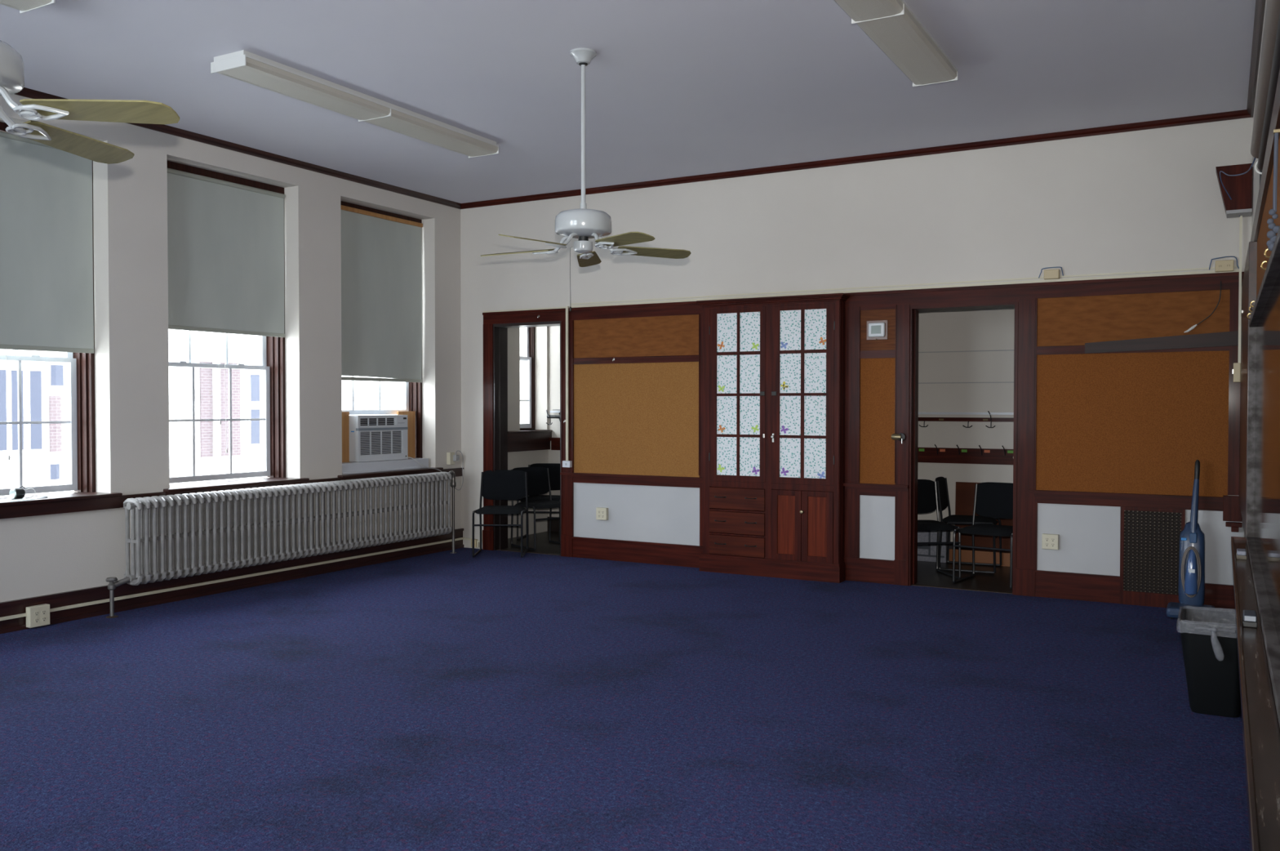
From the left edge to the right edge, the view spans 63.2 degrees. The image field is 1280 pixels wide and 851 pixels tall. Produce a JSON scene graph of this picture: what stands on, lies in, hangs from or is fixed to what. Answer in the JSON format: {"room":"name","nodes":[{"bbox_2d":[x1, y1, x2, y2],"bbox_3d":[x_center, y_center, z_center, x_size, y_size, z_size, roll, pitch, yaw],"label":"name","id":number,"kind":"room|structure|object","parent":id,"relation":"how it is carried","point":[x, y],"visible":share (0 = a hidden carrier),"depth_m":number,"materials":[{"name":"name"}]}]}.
{"room":"classroom","nodes":[
{"label":"classroom","id":0,"kind":"room"},
{"bbox_2d":[0,93,548,602],"bbox_3d":[-4.103,-0.492,7.230,0.450,3.650,12.000,1,1,29],"label":"wall","id":1,"kind":"structure","parent":0,"point":[45,554],"depth_m":8.14,"materials":[{"name":"paint"}]},
{"bbox_2d":[26,603,49,627],"bbox_3d":[-3.986,1.260,6.890,0.053,0.135,0.135,1,1,29],"label":"wall outlet","id":2,"kind":"object","parent":1,"relation":"attached to","point":[37,615],"visible":1,"depth_m":6.87,"materials":[{"name":"beige plastic"}]},
{"bbox_2d":[0,121,122,518],"bbox_3d":[-4.208,-0.705,6.903,0.434,2.604,1.365,1,1,29],"label":"window","id":3,"kind":"structure","parent":1,"relation":"in","point":[81,366],"depth_m":7.44,"materials":[{"name":"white wood"}]},
{"bbox_2d":[8,485,25,498],"bbox_3d":[-4.139,0.446,6.929,0.074,0.085,0.085,1,1,29],"label":"desk clock","id":4,"kind":"object","parent":3,"relation":"on","point":[15,492],"visible":1,"depth_m":6.90,"materials":[{"name":"black plastic"}]},
{"bbox_2d":[0,130,93,460],"bbox_3d":[-4.205,-0.854,6.909,0.038,2.176,1.212,1,1,29],"label":"roller shade","id":5,"kind":"object","parent":3,"relation":"attached to","point":[46,242],"visible":0.95,"depth_m":7.12,"materials":[{"name":"grey fabric"}]},
{"bbox_2d":[0,537,462,620],"bbox_3d":[-4.238,1.250,6.478,0.016,0.020,9.898,1,1,29],"label":"cable raceway","id":6,"kind":"object","parent":1,"relation":"attached to","point":[7,617],"visible":1,"depth_m":8.16,"materials":[{"name":"beige plastic"}]},
{"bbox_2d":[0,528,463,633],"bbox_3d":[-4.333,1.251,6.360,0.035,0.198,10.201,1,1,29],"label":"baseboard","id":7,"kind":"structure","parent":1,"relation":"attached to","point":[11,607],"depth_m":8.04,"materials":[{"name":"brown wood"}]},
{"bbox_2d":[163,160,309,495],"bbox_3d":[-3.361,-0.733,8.417,0.434,2.604,1.375,1,1,29],"label":"window","id":8,"kind":"structure","parent":1,"relation":"in","point":[272,348],"depth_m":8.80,"materials":[{"name":"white wood"}]},
{"bbox_2d":[167,168,285,453],"bbox_3d":[-3.358,-0.875,8.422,0.038,2.202,1.221,1,1,29],"label":"roller shade","id":9,"kind":"object","parent":8,"relation":"attached to","point":[225,239],"visible":0.89,"depth_m":8.40,"materials":[{"name":"grey fabric"}]},
{"bbox_2d":[14,87,461,208],"bbox_3d":[-4.328,-2.175,6.293,0.040,0.050,10.200,1,1,29],"label":"trim","id":10,"kind":"structure","parent":1,"relation":"attached to","point":[26,92],"depth_m":8.57,"materials":[{"name":"brown wood"}]},
{"bbox_2d":[120,467,463,507],"bbox_3d":[-4.332,0.564,6.347,0.034,0.087,10.200,1,1,29],"label":"trim","id":11,"kind":"structure","parent":1,"relation":"attached to","point":[458,471],"depth_m":7.75,"materials":[{"name":"brown wood"}]},
{"bbox_2d":[337,200,443,479],"bbox_3d":[-2.502,-0.762,9.950,0.434,2.604,1.381,1,1,29],"label":"window","id":12,"kind":"structure","parent":1,"relation":"in","point":[412,391],"depth_m":10.25,"materials":[{"name":"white wood"}]},
{"bbox_2d":[340,204,422,382],"bbox_3d":[-2.495,-1.222,9.944,0.028,1.597,1.230,1,1,29],"label":"roller shade","id":13,"kind":"object","parent":12,"relation":"attached to","point":[381,255],"visible":0.84,"depth_m":9.98,"materials":[{"name":"grey fabric"}]},
{"bbox_2d":[342,457,428,474],"bbox_3d":[-2.511,0.384,9.966,0.275,0.094,1.190,1,1,29],"label":"board","id":14,"kind":"object","parent":12,"relation":"on","point":[350,467],"visible":0.78,"depth_m":9.86,"materials":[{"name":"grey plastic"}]},
{"bbox_2d":[342,411,349,462],"bbox_3d":[-2.788,0.111,9.592,0.020,0.475,0.277,1,1,29],"label":"board","id":15,"kind":"object","parent":14,"relation":"on","point":[345,415],"visible":0.21,"depth_m":9.67,"materials":[{"name":"brown wood"}]},
{"bbox_2d":[349,414,408,462],"bbox_3d":[-2.600,0.116,10.026,0.354,0.432,0.673,1,1,29],"label":"air conditioner","id":16,"kind":"object","parent":14,"relation":"on","point":[372,437],"visible":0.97,"depth_m":9.88,"materials":[{"name":"grey plastic"}]},
{"bbox_2d":[360,430,402,454],"bbox_3d":[-2.469,0.163,9.930,0.018,0.218,0.574,1,1,29],"label":"grille","id":17,"kind":"object","parent":16,"relation":"attached to","point":[371,442],"depth_m":9.93,"materials":[{"name":"grey plastic"}]},
{"bbox_2d":[396,411,415,457],"bbox_3d":[-2.337,0.096,10.399,0.020,0.475,0.245,1,1,29],"label":"board","id":18,"kind":"object","parent":14,"relation":"on","point":[411,415],"visible":0.43,"depth_m":10.45,"materials":[{"name":"brown wood"}]},
{"bbox_2d":[446,452,459,464],"bbox_3d":[-1.908,0.336,10.623,0.085,0.123,0.102,1,1,29],"label":"wall outlet","id":19,"kind":"object","parent":1,"relation":"attached to","point":[451,457],"visible":1,"depth_m":10.60,"materials":[{"name":"beige plastic"}]},
{"bbox_2d":[507,326,552,452],"bbox_3d":[-1.504,-0.902,11.612,0.321,2.386,1.398,1,1,29],"label":"window","id":20,"kind":"structure","parent":1,"relation":"in","point":[534,439],"depth_m":12.13,"materials":[{"name":"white wood"}]},
{"bbox_2d":[0,530,1249,850],"bbox_3d":[-0.896,1.420,5.413,7.160,0.101,11.900,1,1,29],"label":"floor","id":21,"kind":"structure","parent":0,"point":[490,700],"depth_m":4.88,"materials":[{"name":"blue carpet"}]},
{"bbox_2d":[106,470,457,617],"bbox_3d":[-2.758,0.890,8.802,0.188,0.827,3.711,1,1,29],"label":"radiator","id":22,"kind":"object","parent":21,"relation":"on","point":[176,535],"visible":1,"depth_m":8.25,"materials":[{"name":"metal"}]},
{"bbox_2d":[471,470,528,557],"bbox_3d":[-1.378,0.866,10.330,0.492,0.816,0.552,0,1,0],"label":"chair","id":23,"kind":"object","parent":21,"relation":"on","point":[497,484],"visible":1,"depth_m":10.54,"materials":[{"name":"black paint"}]},
{"bbox_2d":[511,466,559,550],"bbox_3d":[-1.034,0.856,10.897,0.492,0.816,0.552,-1,1,-37],"label":"chair","id":24,"kind":"object","parent":21,"relation":"on","point":[538,477],"visible":0.69,"depth_m":11.07,"materials":[{"name":"black plastic"}]},
{"bbox_2d":[516,462,559,541],"bbox_3d":[-1.068,0.843,11.567,0.492,0.816,0.552,0,1,7],"label":"chair","id":25,"kind":"object","parent":21,"relation":"on","point":[553,468],"visible":0.35,"depth_m":11.76,"materials":[{"name":"black plastic"}]},
{"bbox_2d":[696,293,849,582],"bbox_3d":[1.134,0.101,9.005,1.346,2.402,0.205,1,1,29],"label":"tall cabinet","id":26,"kind":"object","parent":21,"relation":"on","point":[774,366],"visible":1,"depth_m":8.92,"materials":[{"name":"red wood"}]},
{"bbox_2d":[917,529,950,562],"bbox_3d":[2.707,1.123,9.936,0.465,0.325,0.198,1,1,29],"label":"storage box","id":27,"kind":"object","parent":21,"relation":"on","point":[926,553],"visible":0.23,"depth_m":9.81,"materials":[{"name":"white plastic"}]},
{"bbox_2d":[917,479,960,578],"bbox_3d":[2.441,0.893,9.028,0.492,0.816,0.552,0,1,-7],"label":"chair","id":28,"kind":"object","parent":21,"relation":"on","point":[927,497],"visible":0.44,"depth_m":9.24,"materials":[{"name":"black fabric"}]},
{"bbox_2d":[934,476,1001,573],"bbox_3d":[2.967,0.886,9.429,0.552,0.816,0.492,1,1,25],"label":"chair","id":29,"kind":"object","parent":21,"relation":"on","point":[941,482],"visible":0.86,"depth_m":9.35,"materials":[{"name":"black fabric"}]},
{"bbox_2d":[949,548,1009,566],"bbox_3d":[3.341,1.230,9.571,0.970,0.125,0.020,1,1,29],"label":"panel","id":30,"kind":"object","parent":21,"relation":"on","point":[984,557],"visible":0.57,"depth_m":9.66,"materials":[{"name":"brown wood"}]},
{"bbox_2d":[952,481,1013,589],"bbox_3d":[2.946,0.900,8.680,0.492,0.816,0.552,1,1,37],"label":"chair","id":31,"kind":"object","parent":21,"relation":"on","point":[991,500],"visible":0.78,"depth_m":8.84,"materials":[{"name":"black fabric"}]},
{"bbox_2d":[955,481,1013,552],"bbox_3d":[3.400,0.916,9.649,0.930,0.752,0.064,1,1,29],"label":"cabinet","id":32,"kind":"object","parent":21,"relation":"on","point":[965,491],"visible":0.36,"depth_m":9.80,"materials":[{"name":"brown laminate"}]},
{"bbox_2d":[1165,459,1215,618],"bbox_3d":[3.843,0.791,7.244,0.300,1.093,0.344,1,1,29],"label":"vacuum","id":33,"kind":"object","parent":21,"relation":"on","point":[1191,588],"visible":0.95,"depth_m":7.26,"materials":[{"name":"blue plastic"}]},
{"bbox_2d":[1184,546,1197,595],"bbox_3d":[3.847,1.018,7.261,0.088,0.344,0.088,1,1,29],"label":"cup","id":34,"kind":"object","parent":33,"relation":"on","point":[1190,552],"depth_m":7.24,"materials":[{"name":"blue plastic"}]},
{"bbox_2d":[1178,608,1240,717],"bbox_3d":[2.777,1.150,5.056,0.295,0.458,0.493,1,1,29],"label":"waste bin","id":35,"kind":"object","parent":21,"relation":"on","point":[1209,642],"visible":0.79,"depth_m":4.93,"materials":[{"name":"black plastic"}]},
{"bbox_2d":[0,0,1255,203],"bbox_3d":[-1.265,-2.215,4.577,7.060,0.100,10.200,1,1,29],"label":"ceiling","id":36,"kind":"structure","parent":0,"point":[674,88],"depth_m":6.52,"materials":[{"name":"paint"}]},
{"bbox_2d":[0,0,55,13],"bbox_3d":[-3.605,-2.110,4.135,0.290,0.094,2.440,1,1,29],"label":"fluorescent light","id":37,"kind":"object","parent":36,"relation":"attached to","point":[24,6],"visible":1,"depth_m":5.15,"materials":[{"name":"white metal"}]},
{"bbox_2d":[0,40,179,164],"bbox_3d":[-2.143,-1.382,3.283,1.252,1.516,1.274,1,1,29],"label":"ceiling fan","id":38,"kind":"object","parent":36,"relation":"hanging from","point":[11,64],"visible":1,"depth_m":3.29,"materials":[{"name":"beige wood"}]},
{"bbox_2d":[210,49,498,157],"bbox_3d":[-1.837,-2.168,7.202,0.300,0.094,2.440,1,1,29],"label":"fluorescent light","id":39,"kind":"object","parent":36,"relation":"attached to","point":[243,65],"visible":1,"depth_m":6.86,"materials":[{"name":"white metal"}]},
{"bbox_2d":[480,48,691,311],"bbox_3d":[-0.370,-1.436,6.120,1.268,1.516,1.261,1,1,29],"label":"ceiling fan","id":40,"kind":"object","parent":36,"relation":"hanging from","point":[583,224],"visible":1,"depth_m":6.08,"materials":[{"name":"white metal"}]},
{"bbox_2d":[834,0,957,86],"bbox_3d":[1.219,-2.131,5.337,0.275,0.094,2.450,1,1,29],"label":"fluorescent light","id":41,"kind":"object","parent":36,"relation":"attached to","point":[892,25],"visible":1,"depth_m":5.64,"materials":[{"name":"white metal"}]},
{"bbox_2d":[548,306,1014,542],"bbox_3d":[2.055,-0.502,10.545,7.060,3.550,0.200,1,1,29],"label":"wall","id":42,"kind":"structure","parent":0,"point":[985,328],"depth_m":9.88,"materials":[{"name":"paint"}]},
{"bbox_2d":[548,437,559,449],"bbox_3d":[-0.021,0.225,11.560,2.340,0.145,0.080,1,1,29],"label":"trim","id":43,"kind":"structure","parent":42,"relation":"attached to","point":[555,442],"depth_m":12.10,"materials":[{"name":"red wood"}]},
{"bbox_2d":[547,516,952,548],"bbox_3d":[0.953,1.177,11.067,4.660,0.170,0.020,1,1,29],"label":"baseboard","id":44,"kind":"structure","parent":42,"relation":"attached to","point":[554,522],"depth_m":12.15,"materials":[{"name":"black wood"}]},
{"bbox_2d":[550,410,1013,414],"bbox_3d":[2.018,-0.126,10.426,7.000,0.022,0.055,1,1,29],"label":"trim","id":45,"kind":"structure","parent":42,"relation":"attached to","point":[932,413],"depth_m":9.81,"materials":[{"name":"grey wood"}]},
{"bbox_2d":[917,447,1013,464],"bbox_3d":[3.561,0.294,9.588,3.440,0.145,0.025,1,1,29],"label":"rail","id":46,"kind":"object","parent":42,"relation":"attached to","point":[973,455],"visible":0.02,"depth_m":9.84,"materials":[{"name":"red wood"}]},
{"bbox_2d":[918,417,1013,422],"bbox_3d":[3.562,-0.051,9.581,3.440,0.037,0.025,1,1,29],"label":"rail","id":47,"kind":"object","parent":42,"relation":"attached to","point":[920,419],"visible":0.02,"depth_m":9.84,"materials":[{"name":"red wood"}]},
{"bbox_2d":[918,349,1013,383],"bbox_3d":[3.400,-0.550,9.671,3.860,0.306,0.010,1,1,29],"label":"trim","id":48,"kind":"structure","parent":42,"relation":"attached to","point":[1001,349],"depth_m":9.84,"materials":[{"name":"grey wood"}]},
{"bbox_2d":[460,117,1253,584],"bbox_3d":[1.359,-0.525,9.097,7.260,3.650,0.206,1,1,29],"label":"wall","id":49,"kind":"structure","parent":0,"point":[1149,199],"depth_m":8.62,"materials":[{"name":"paint"}]},
{"bbox_2d":[483,306,565,312],"bbox_3d":[-1.146,-1.152,10.364,1.018,0.016,0.019,1,1,29],"label":"cable raceway","id":50,"kind":"object","parent":49,"relation":"attached to","point":[552,307],"visible":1,"depth_m":10.35,"materials":[{"name":"beige plastic"}]},
{"bbox_2d":[482,320,573,556],"bbox_3d":[-1.077,0.123,10.457,1.092,2.301,0.235,1,1,29],"label":"door frame","id":51,"kind":"structure","parent":49,"relation":"in","point":[495,335],"depth_m":10.58,"materials":[{"name":"red wood"}]},
{"bbox_2d":[565,306,568,460],"bbox_3d":[-0.707,-0.406,10.093,0.024,1.496,0.015,1,1,29],"label":"cable raceway","id":52,"kind":"object","parent":49,"relation":"attached to","point":[566,307],"visible":1,"depth_m":10.09,"materials":[{"name":"beige plastic"}]},
{"bbox_2d":[595,506,608,519],"bbox_3d":[-0.361,0.843,9.946,0.115,0.115,0.048,1,1,29],"label":"wall outlet","id":53,"kind":"object","parent":49,"relation":"attached to","point":[602,513],"visible":1,"depth_m":9.92,"materials":[{"name":"beige plastic"}]},
{"bbox_2d":[560,471,702,487],"bbox_3d":[-0.070,0.512,9.771,1.588,0.094,0.060,1,1,29],"label":"trim","id":54,"kind":"structure","parent":49,"relation":"attached to","point":[610,478],"depth_m":9.74,"materials":[{"name":"red wood"}]},
{"bbox_2d":[572,355,699,364],"bbox_3d":[-0.052,-0.615,9.757,1.371,0.060,0.030,1,1,29],"label":"trim","id":55,"kind":"structure","parent":49,"relation":"attached to","point":[670,358],"depth_m":9.73,"materials":[{"name":"red wood"}]},
{"bbox_2d":[573,314,698,357],"bbox_3d":[-0.048,-0.829,9.760,1.354,0.368,0.011,1,1,29],"label":"corkboard","id":56,"kind":"object","parent":49,"relation":"attached to","point":[673,335],"visible":1,"depth_m":9.74,"materials":[{"name":"brown"}]},
{"bbox_2d":[573,361,699,477],"bbox_3d":[-0.049,-0.060,9.775,1.354,1.050,0.011,1,1,29],"label":"corkboard","id":57,"kind":"object","parent":49,"relation":"attached to","point":[639,418],"visible":1,"depth_m":9.76,"materials":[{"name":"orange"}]},
{"bbox_2d":[572,536,702,567],"bbox_3d":[-0.014,1.188,9.767,1.458,0.198,0.034,1,1,29],"label":"baseboard","id":58,"kind":"structure","parent":49,"relation":"attached to","point":[654,553],"depth_m":9.76,"materials":[{"name":"red wood"}]},
{"bbox_2d":[572,314,702,546],"bbox_3d":[-0.010,0.037,9.746,1.468,2.100,0.029,1,1,29],"label":"trim","id":59,"kind":"structure","parent":49,"relation":"attached to","point":[700,316],"depth_m":9.43,"materials":[{"name":"red wood"}]},
{"bbox_2d":[496,549,1012,593],"bbox_3d":[0.738,1.298,9.396,5.060,0.013,0.050,1,1,29],"label":"trim","id":60,"kind":"structure","parent":49,"relation":"attached to","point":[496,549],"depth_m":8.46,"materials":[{"name":"brown wood"}]},
{"bbox_2d":[460,109,1253,208],"bbox_3d":[1.216,-2.224,9.011,7.060,0.050,0.040,1,1,29],"label":"trim","id":61,"kind":"structure","parent":49,"relation":"attached to","point":[1243,113],"depth_m":8.52,"materials":[{"name":"red wood"}]},
{"bbox_2d":[482,271,1244,324],"bbox_3d":[1.350,-1.056,8.961,6.754,0.118,0.034,1,1,29],"label":"trim","id":62,"kind":"structure","parent":49,"relation":"attached to","point":[1201,282],"depth_m":8.26,"materials":[{"name":"red wood"}]},
{"bbox_2d":[844,556,894,584],"bbox_3d":[1.916,1.211,8.687,0.430,0.196,0.034,1,1,29],"label":"baseboard","id":63,"kind":"structure","parent":49,"relation":"attached to","point":[857,569],"depth_m":8.68,"materials":[{"name":"red wood"}]},
{"bbox_2d":[844,304,896,557],"bbox_3d":[1.919,0.159,8.667,0.433,2.300,0.033,1,1,29],"label":"trim","id":64,"kind":"structure","parent":49,"relation":"attached to","point":[852,342],"depth_m":8.73,"materials":[{"name":"red wood"}]},
{"bbox_2d":[843,304,908,496],"bbox_3d":[1.959,-0.203,8.623,0.545,1.575,0.059,1,1,29],"label":"trim","id":65,"kind":"structure","parent":49,"relation":"attached to","point":[867,489],"depth_m":8.62,"materials":[{"name":"red wood"}]},
{"bbox_2d":[859,357,895,484],"bbox_3d":[1.976,-0.037,8.642,0.300,1.044,0.011,1,1,29],"label":"corkboard","id":66,"kind":"object","parent":49,"relation":"attached to","point":[877,375],"visible":1,"depth_m":8.64,"materials":[{"name":"orange"}]},
{"bbox_2d":[860,308,895,350],"bbox_3d":[1.976,-0.792,8.627,0.300,0.338,0.011,1,1,29],"label":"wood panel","id":67,"kind":"object","parent":49,"relation":"attached to","point":[889,314],"visible":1,"depth_m":8.62,"materials":[{"name":"brown wood"}]},
{"bbox_2d":[866,320,888,340],"bbox_3d":[1.958,-0.789,8.609,0.180,0.167,0.040,1,1,29],"label":"thermostat","id":68,"kind":"object","parent":67,"relation":"attached to","point":[876,330],"visible":1,"depth_m":8.60,"materials":[{"name":"white plastic"}]},
{"bbox_2d":[569,265,1239,307],"bbox_3d":[1.787,-1.135,8.721,5.638,0.044,0.024,1,1,29],"label":"cable raceway","id":69,"kind":"object","parent":49,"relation":"attached to","point":[1207,268],"visible":0.93,"depth_m":8.43,"materials":[{"name":"beige plastic"}]},
{"bbox_2d":[910,298,1016,308],"bbox_3d":[2.568,-0.965,8.288,0.828,0.038,0.022,1,1,29],"label":"door frame","id":70,"kind":"structure","parent":49,"relation":"attached to","point":[999,301],"depth_m":8.27,"materials":[{"name":"red wood"}]},
{"bbox_2d":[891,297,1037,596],"bbox_3d":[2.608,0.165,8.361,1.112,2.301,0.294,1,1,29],"label":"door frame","id":71,"kind":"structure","parent":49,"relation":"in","point":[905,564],"depth_m":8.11,"materials":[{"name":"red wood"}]},
{"bbox_2d":[1035,502,1037,569],"bbox_3d":[3.064,0.857,8.043,0.012,0.530,0.024,1,1,29],"label":"trim","id":72,"kind":"structure","parent":49,"relation":"attached to","point":[1036,509],"depth_m":8.03,"materials":[{"name":"red wood"}]},
{"bbox_2d":[1041,533,1058,549],"bbox_3d":[3.149,0.891,7.982,0.118,0.115,0.048,1,1,29],"label":"wall outlet","id":73,"kind":"object","parent":49,"relation":"attached to","point":[1049,541],"visible":1,"depth_m":7.96,"materials":[{"name":"beige plastic"}]},
{"bbox_2d":[1044,268,1059,279],"bbox_3d":[3.144,-1.153,7.942,0.110,0.072,0.054,1,1,29],"label":"box","id":74,"kind":"object","parent":49,"relation":"attached to","point":[1048,273],"visible":1,"depth_m":7.92,"materials":[{"name":"beige plastic"}]},
{"bbox_2d":[1029,489,1222,511],"bbox_3d":[3.622,0.554,7.705,1.390,0.100,0.060,1,1,29],"label":"trim","id":75,"kind":"structure","parent":49,"relation":"attached to","point":[1068,497],"depth_m":7.71,"materials":[{"name":"red wood"}]},
{"bbox_2d":[1035,350,1229,497],"bbox_3d":[3.625,-0.017,7.719,1.290,1.042,0.011,1,1,29],"label":"corkboard","id":76,"kind":"object","parent":49,"relation":"attached to","point":[1137,423],"visible":1,"depth_m":7.70,"materials":[{"name":"orange"}]},
{"bbox_2d":[1036,345,1229,355],"bbox_3d":[3.624,-0.570,7.701,1.295,0.064,0.028,1,1,29],"label":"trim","id":77,"kind":"structure","parent":49,"relation":"attached to","point":[1060,349],"depth_m":7.85,"materials":[{"name":"red wood"}]},
{"bbox_2d":[1036,288,1230,346],"bbox_3d":[3.626,-0.787,7.704,1.290,0.370,0.011,1,1,29],"label":"corkboard","id":78,"kind":"object","parent":49,"relation":"attached to","point":[1072,320],"visible":1,"depth_m":7.70,"materials":[{"name":"brown"}]},
{"bbox_2d":[1035,569,1235,612],"bbox_3d":[3.676,1.227,7.702,1.421,0.204,0.035,1,1,29],"label":"baseboard","id":79,"kind":"structure","parent":49,"relation":"attached to","point":[1048,584],"depth_m":7.84,"materials":[{"name":"red wood"}]},
{"bbox_2d":[1120,506,1185,607],"bbox_3d":[3.765,0.967,7.649,0.426,0.727,0.033,1,1,29],"label":"air vent","id":80,"kind":"object","parent":49,"relation":"in","point":[1149,537],"visible":0.96,"depth_m":7.65,"materials":[{"name":"brown metal"}]},
{"bbox_2d":[1084,330,1238,353],"bbox_3d":[3.790,-0.605,7.582,1.010,0.135,0.024,1,1,29],"label":"wooden plank","id":81,"kind":"object","parent":49,"relation":"attached to","point":[1225,338],"visible":1,"depth_m":7.55,"materials":[{"name":"brown wood"}]},
{"bbox_2d":[1183,280,1221,332],"bbox_3d":[4.019,-0.847,7.432,0.233,0.361,0.028,1,1,24],"label":"cord","id":82,"kind":"object","parent":49,"relation":"hanging from","point":[1192,327],"visible":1,"depth_m":7.42,"materials":[{"name":"black plastic"}]},
{"bbox_2d":[1214,259,1234,271],"bbox_3d":[4.146,-1.131,7.380,0.116,0.080,0.057,1,1,29],"label":"box","id":83,"kind":"object","parent":49,"relation":"attached to","point":[1225,265],"visible":1,"depth_m":7.36,"materials":[{"name":"beige plastic"}]},
{"bbox_2d":[1222,495,1242,532],"bbox_3d":[4.192,0.623,7.360,0.118,0.255,0.063,1,1,29],"label":"bracket","id":84,"kind":"object","parent":49,"relation":"attached to","point":[1231,506],"visible":0.91,"depth_m":7.33,"materials":[{"name":"red wood"}]},
{"bbox_2d":[1227,288,1239,495],"bbox_3d":[4.231,-0.235,7.365,0.110,1.460,0.032,1,1,29],"label":"trim","id":85,"kind":"structure","parent":49,"relation":"attached to","point":[1233,387],"depth_m":7.37,"materials":[{"name":"red wood"}]},
{"bbox_2d":[1251,0,1266,232],"bbox_3d":[1.901,-0.405,2.839,0.200,3.650,10.200,1,1,29],"label":"wall","id":86,"kind":"structure","parent":0,"point":[1255,180],"depth_m":6.54,"materials":[{"name":"paint"}]},
{"bbox_2d":[1215,163,1252,217],"bbox_3d":[4.144,-1.632,7.262,0.220,0.332,0.192,1,1,29],"label":"wall speaker","id":87,"kind":"object","parent":86,"relation":"attached to","point":[1239,188],"visible":0.96,"depth_m":7.17,"materials":[{"name":"red wood"}]},
{"bbox_2d":[1219,157,1256,216],"bbox_3d":[3.373,-1.439,5.906,0.133,0.464,3.204,1,1,29],"label":"cable","id":88,"kind":"object","parent":87,"relation":"attached to","point":[1255,157],"visible":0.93,"depth_m":6.11,"materials":[{"name":"black plastic"}]},
{"bbox_2d":[1232,362,1240,382],"bbox_3d":[4.186,-0.371,7.300,0.050,0.135,0.045,1,1,29],"label":"box","id":89,"kind":"object","parent":86,"relation":"attached to","point":[1237,366],"visible":1,"depth_m":7.28,"materials":[{"name":"beige plastic"}]},
{"bbox_2d":[1238,175,1253,362],"bbox_3d":[4.234,-1.089,7.277,0.076,1.300,0.015,1,1,29],"label":"cable raceway","id":90,"kind":"object","parent":86,"relation":"attached to","point":[1241,216],"visible":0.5,"depth_m":7.29,"materials":[{"name":"beige plastic"}]},
{"bbox_2d":[1239,240,1257,538],"bbox_3d":[3.679,-0.195,6.287,0.060,1.500,2.406,1,1,29],"label":"trim","id":91,"kind":"structure","parent":86,"relation":"attached to","point":[1249,282],"depth_m":5.66,"materials":[{"name":"brown wood"}]},
{"bbox_2d":[1231,536,1279,850],"bbox_3d":[1.250,0.654,2.052,0.098,0.047,7.555,1,1,29],"label":"chalk tray","id":92,"kind":"object","parent":86,"relation":"attached to","point":[1260,724],"visible":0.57,"depth_m":2.27,"materials":[{"name":"brown wood"}]},
{"bbox_2d":[1235,548,1246,559],"bbox_3d":[2.724,0.582,4.712,0.040,0.037,0.110,1,1,29],"label":"eraser","id":93,"kind":"object","parent":92,"relation":"on","point":[1241,553],"visible":1,"depth_m":4.67,"materials":[{"name":"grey fabric"}]},
{"bbox_2d":[1242,609,1257,627],"bbox_3d":[1.923,0.609,3.281,0.040,0.037,0.110,1,1,29],"label":"eraser","id":94,"kind":"object","parent":92,"relation":"on","point":[1246,612],"visible":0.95,"depth_m":3.24,"materials":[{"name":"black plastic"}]},
{"bbox_2d":[1246,0,1265,116],"bbox_3d":[1.798,-2.105,2.865,0.040,0.050,10.200,1,1,29],"label":"trim","id":95,"kind":"structure","parent":86,"relation":"attached to","point":[1260,4],"depth_m":6.02,"materials":[{"name":"brown wood"}]},
{"bbox_2d":[1246,226,1279,727],"bbox_3d":[1.268,0.094,1.980,0.056,1.106,7.466,1,1,29],"label":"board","id":96,"kind":"object","parent":86,"relation":"attached to","point":[1263,500],"visible":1,"depth_m":3.70,"materials":[{"name":"black"}]},
{"bbox_2d":[1250,0,1279,203],"bbox_3d":[1.715,-1.054,2.771,0.076,0.271,3.920,1,1,29],"label":"projection screen","id":97,"kind":"object","parent":86,"relation":"attached to","point":[1269,65],"visible":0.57,"depth_m":3.35,"materials":[{"name":"black plastic"}]},
{"bbox_2d":[1250,69,1279,241],"bbox_3d":[1.792,-0.936,2.877,0.039,0.112,10.176,1,1,29],"label":"trim","id":98,"kind":"structure","parent":86,"relation":"attached to","point":[1268,165],"depth_m":3.73,"materials":[{"name":"brown wood"}]},
{"bbox_2d":[1256,134,1279,297],"bbox_3d":[1.280,-0.659,1.955,0.024,0.403,7.460,1,1,29],"label":"corkboard","id":99,"kind":"object","parent":86,"relation":"attached to","point":[1262,239],"visible":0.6,"depth_m":4.09,"materials":[{"name":"brown"}]},
{"bbox_2d":[1266,128,1279,250],"bbox_3d":[1.724,-0.637,2.818,0.044,0.329,0.044,1,1,29],"label":"cord","id":100,"kind":"object","parent":99,"relation":"attached to","point":[1271,234],"visible":0.93,"depth_m":2.82,"materials":[{"name":"grey plastic"}]},
{"label":"outside","id":101,"kind":"structure","parent":0,"visible":0},
{"bbox_3d":[-17.064,1.609,25.070,39.550,0.050,70.000,1,1,29],"label":"courtyard","id":102,"kind":"object","parent":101,"visible":0},
{"bbox_2d":[0,328,399,497],"bbox_3d":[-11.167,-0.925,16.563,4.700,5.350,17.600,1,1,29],"label":"window panes","id":103,"kind":"structure","parent":102,"relation":"on","point":[45,446],"depth_m":18.18,"materials":[{"name":"white"}]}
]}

